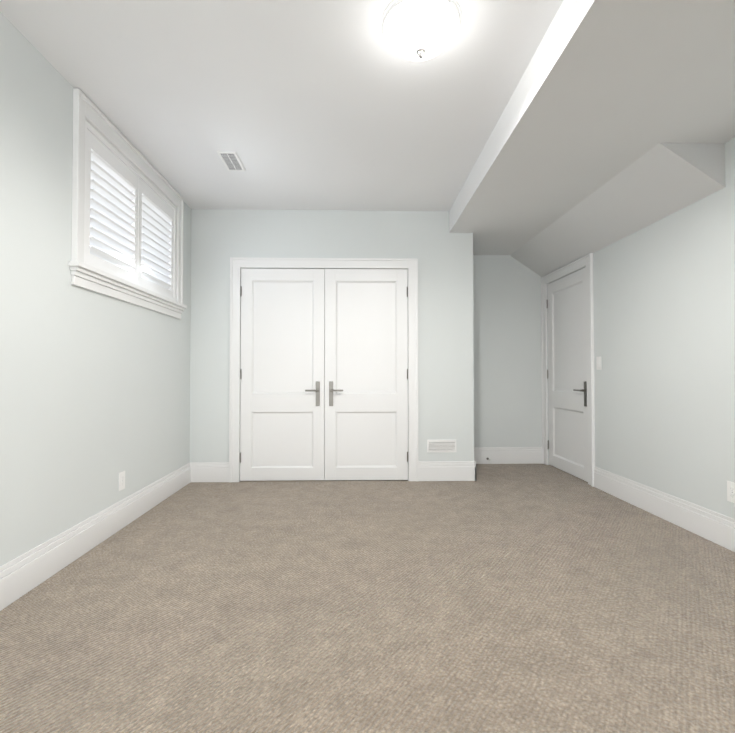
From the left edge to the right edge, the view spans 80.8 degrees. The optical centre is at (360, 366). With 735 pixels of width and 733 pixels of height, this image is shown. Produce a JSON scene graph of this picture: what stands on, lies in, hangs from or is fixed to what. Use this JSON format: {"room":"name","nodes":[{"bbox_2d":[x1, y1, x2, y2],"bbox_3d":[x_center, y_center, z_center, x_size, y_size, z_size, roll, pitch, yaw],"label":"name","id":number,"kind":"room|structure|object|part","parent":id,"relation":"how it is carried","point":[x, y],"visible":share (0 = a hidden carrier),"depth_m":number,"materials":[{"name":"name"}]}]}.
{"room":"empty basement bedroom","nodes":[
{"label":"empty basement bedroom","id":0,"kind":"room"},
{"bbox_2d":[0,12,190,565],"bbox_3d":[-1.674,-0.258,1.076,0.260,2.590,6.310,0,-1,-1],"label":"wall","id":1,"kind":"structure","parent":0,"point":[94,394],"depth_m":2.25,"materials":[{"name":"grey paint"}]},
{"bbox_2d":[0,462,191,610],"bbox_3d":[-1.535,0.945,1.059,0.017,0.185,6.030,0,-1,-1],"label":"baseboard","id":2,"kind":"structure","parent":1,"relation":"attached to","point":[25,573],"depth_m":2.39,"materials":[{"name":"white paint"}]},
{"bbox_2d":[119,471,124,490],"bbox_3d":[-1.580,0.758,2.867,0.008,0.117,0.072,0,-1,-1],"label":"outlet","id":3,"kind":"object","parent":1,"relation":"attached to","point":[121,480],"visible":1,"depth_m":2.86,"materials":[{"name":"white plastic"}]},
{"bbox_2d":[68,88,186,318],"bbox_3d":[-1.679,-0.972,3.097,0.298,1.079,1.535,0,-1,-1],"label":"window","id":4,"kind":"structure","parent":1,"relation":"in","point":[129,218],"depth_m":2.86,"materials":[{"name":"white paint"}]},
{"bbox_2d":[0,0,562,210],"bbox_3d":[0.252,-1.605,1.526,4.130,0.120,7.080,0,-1,-1],"label":"ceiling","id":5,"kind":"structure","parent":0,"point":[317,104],"depth_m":2.38,"materials":[{"name":"white paint"}]},
{"bbox_2d":[217,151,244,170],"bbox_3d":[-0.950,-1.513,3.192,0.130,0.006,0.285,0,-1,-1],"label":"ceiling vent","id":6,"kind":"object","parent":5,"relation":"in","point":[231,161],"visible":1,"depth_m":3.18,"materials":[{"name":"white plastic"}]},
{"bbox_2d":[381,0,461,60],"bbox_3d":[0.270,-1.455,1.925,0.356,0.166,0.356,0,-1,-1],"label":"ceiling light fixture","id":7,"kind":"object","parent":5,"relation":"attached to","point":[417,30],"visible":1,"depth_m":1.85,"materials":[{"name":"white glass"}]},
{"bbox_2d":[190,209,473,461],"bbox_3d":[-0.262,-0.204,4.192,2.700,2.590,0.140,0,-1,-1],"label":"wall","id":8,"kind":"structure","parent":0,"point":[426,239],"depth_m":4.13,"materials":[{"name":"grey paint"}]},
{"bbox_2d":[192,462,228,481],"bbox_3d":[-1.404,0.997,4.068,0.350,0.185,0.017,0,-1,-1],"label":"baseboard","id":9,"kind":"structure","parent":8,"relation":"attached to","point":[201,471],"depth_m":4.06,"materials":[{"name":"white paint"}]},
{"bbox_2d":[240,286,241,462],"bbox_3d":[-1.132,0.073,4.097,0.012,1.678,0.013,0,-1,-1],"label":"left closet door hinges","id":10,"kind":"object","parent":8,"relation":"attached to","point":[240,369],"visible":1,"depth_m":4.10,"materials":[{"name":"silver metal"}]},
{"bbox_2d":[240,268,324,480],"bbox_3d":[-0.739,0.073,4.102,0.796,2.018,0.098,0,-1,-1],"label":"closet door","id":11,"kind":"structure","parent":8,"relation":"in","point":[282,410],"depth_m":4.12,"materials":[{"name":"white paint"}]},
{"bbox_3d":[-0.450,0.259,4.085,0.135,0.235,0.058,0,-1,-1],"label":"handle","id":12,"kind":"part","parent":11,"relation":"part of","materials":[{"name":"silver metal"}]},
{"bbox_2d":[229,257,417,482],"bbox_3d":[-0.341,0.030,4.173,1.784,2.122,0.168,0,-1,-1],"label":"door frame","id":13,"kind":"structure","parent":8,"relation":"attached to","point":[237,264],"depth_m":4.10,"materials":[{"name":"white paint"}]},
{"bbox_2d":[325,269,407,479],"bbox_3d":[0.059,0.073,4.119,0.796,2.018,0.098,0,-1,-1],"label":"closet door","id":14,"kind":"structure","parent":8,"relation":"in","point":[366,379],"depth_m":4.14,"materials":[{"name":"white paint"}]},
{"bbox_3d":[-0.229,0.259,4.090,0.135,0.235,0.058,0,-1,-1],"label":"handle","id":15,"kind":"part","parent":14,"relation":"part of","materials":[{"name":"silver metal"}]},
{"bbox_2d":[407,287,407,461],"bbox_3d":[0.452,0.073,4.131,0.012,1.678,0.013,0,-1,-1],"label":"right closet door hinges","id":16,"kind":"object","parent":8,"relation":"attached to","point":[407,374],"visible":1,"depth_m":4.12,"materials":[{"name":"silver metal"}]},
{"bbox_2d":[427,440,455,451],"bbox_3d":[0.780,0.760,4.125,0.280,0.120,0.006,0,-1,-1],"label":"air vent","id":17,"kind":"object","parent":8,"relation":"in","point":[441,445],"visible":1,"depth_m":4.12,"materials":[{"name":"white plastic"}]},
{"bbox_2d":[418,461,471,480],"bbox_3d":[0.805,0.998,4.116,0.510,0.185,0.017,0,-1,-1],"label":"baseboard","id":18,"kind":"structure","parent":8,"relation":"attached to","point":[427,470],"depth_m":4.11,"materials":[{"name":"white paint"}]},
{"bbox_2d":[472,455,479,480],"bbox_3d":[1.090,1.004,4.497,0.017,0.185,0.767,0,-1,-1],"label":"baseboard","id":19,"kind":"structure","parent":8,"relation":"attached to","point":[476,461],"depth_m":4.11,"materials":[{"name":"white paint"}]},
{"bbox_2d":[0,464,734,732],"bbox_3d":[0.252,1.105,1.480,4.130,0.120,7.080,0,-1,-1],"label":"floor","id":20,"kind":"structure","parent":0,"point":[518,598],"depth_m":1.80,"materials":[{"name":"carpet"}]},
{"bbox_2d":[473,255,541,446],"bbox_3d":[1.656,-0.190,5.004,1.170,2.590,0.140,0,-1,-1],"label":"wall","id":21,"kind":"structure","parent":0,"point":[507,350],"depth_m":4.93,"materials":[{"name":"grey paint"}]},
{"bbox_2d":[474,447,542,463],"bbox_3d":[1.588,1.011,4.903,1.030,0.185,0.017,0,-1,-1],"label":"baseboard","id":22,"kind":"structure","parent":21,"relation":"attached to","point":[498,455],"depth_m":4.90,"materials":[{"name":"white paint"}]},
{"bbox_2d":[449,0,734,254],"bbox_3d":[1.475,-1.440,1.550,1.403,0.210,6.800,0,-1,-1],"label":"ceiling","id":23,"kind":"structure","parent":0,"point":[605,91],"depth_m":2.23,"materials":[{"name":"white paint"}]},
{"bbox_2d":[510,143,724,276],"bbox_3d":[1.934,-1.167,3.751,0.390,0.260,2.410,0,-1,-1],"label":"sloped ceiling section","id":24,"kind":"object","parent":23,"relation":"attached to","point":[658,182],"visible":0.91,"depth_m":3.08,"materials":[{"name":"white paint"}]},
{"bbox_2d":[547,138,734,518],"bbox_3d":[2.248,-0.251,1.476,0.140,2.590,6.940,0,-1,-1],"label":"wall","id":25,"kind":"structure","parent":0,"point":[664,335],"depth_m":2.97,"materials":[{"name":"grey paint"}]},
{"bbox_2d":[547,267,587,481],"bbox_3d":[2.109,0.078,4.429,0.098,2.018,0.834,0,-1,-1],"label":"hall door","id":26,"kind":"structure","parent":25,"relation":"in","point":[567,383],"depth_m":4.42,"materials":[{"name":"white paint"}]},
{"bbox_3d":[2.095,0.260,4.118,0.058,0.235,0.135,0,-1,-1],"label":"handle","id":27,"kind":"part","parent":26,"relation":"part of","materials":[{"name":"silver metal"}]},
{"bbox_2d":[541,253,594,486],"bbox_3d":[2.100,0.034,4.429,0.028,2.122,1.024,0,-1,-1],"label":"door frame","id":28,"kind":"structure","parent":25,"relation":"attached to","point":[581,262],"depth_m":4.00,"materials":[{"name":"white paint"}]},
{"bbox_2d":[596,356,601,369],"bbox_3d":[2.121,-0.030,3.841,0.010,0.117,0.072,0,-1,-1],"label":"light switch","id":29,"kind":"object","parent":25,"relation":"attached to","point":[598,363],"visible":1,"depth_m":3.83,"materials":[{"name":"white plastic"}]},
{"bbox_2d":[593,466,734,551],"bbox_3d":[2.179,0.944,1.014,0.017,0.185,5.780,0,-1,-1],"label":"baseboard","id":30,"kind":"structure","parent":25,"relation":"attached to","point":[718,528],"depth_m":2.95,"materials":[{"name":"white paint"}]},
{"bbox_2d":[727,481,734,502],"bbox_3d":[2.152,0.727,2.494,0.008,0.117,0.072,0,-1,-1],"label":"outlet","id":31,"kind":"object","parent":25,"relation":"attached to","point":[730,491],"visible":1,"depth_m":2.50,"materials":[{"name":"white plastic"}]}
]}

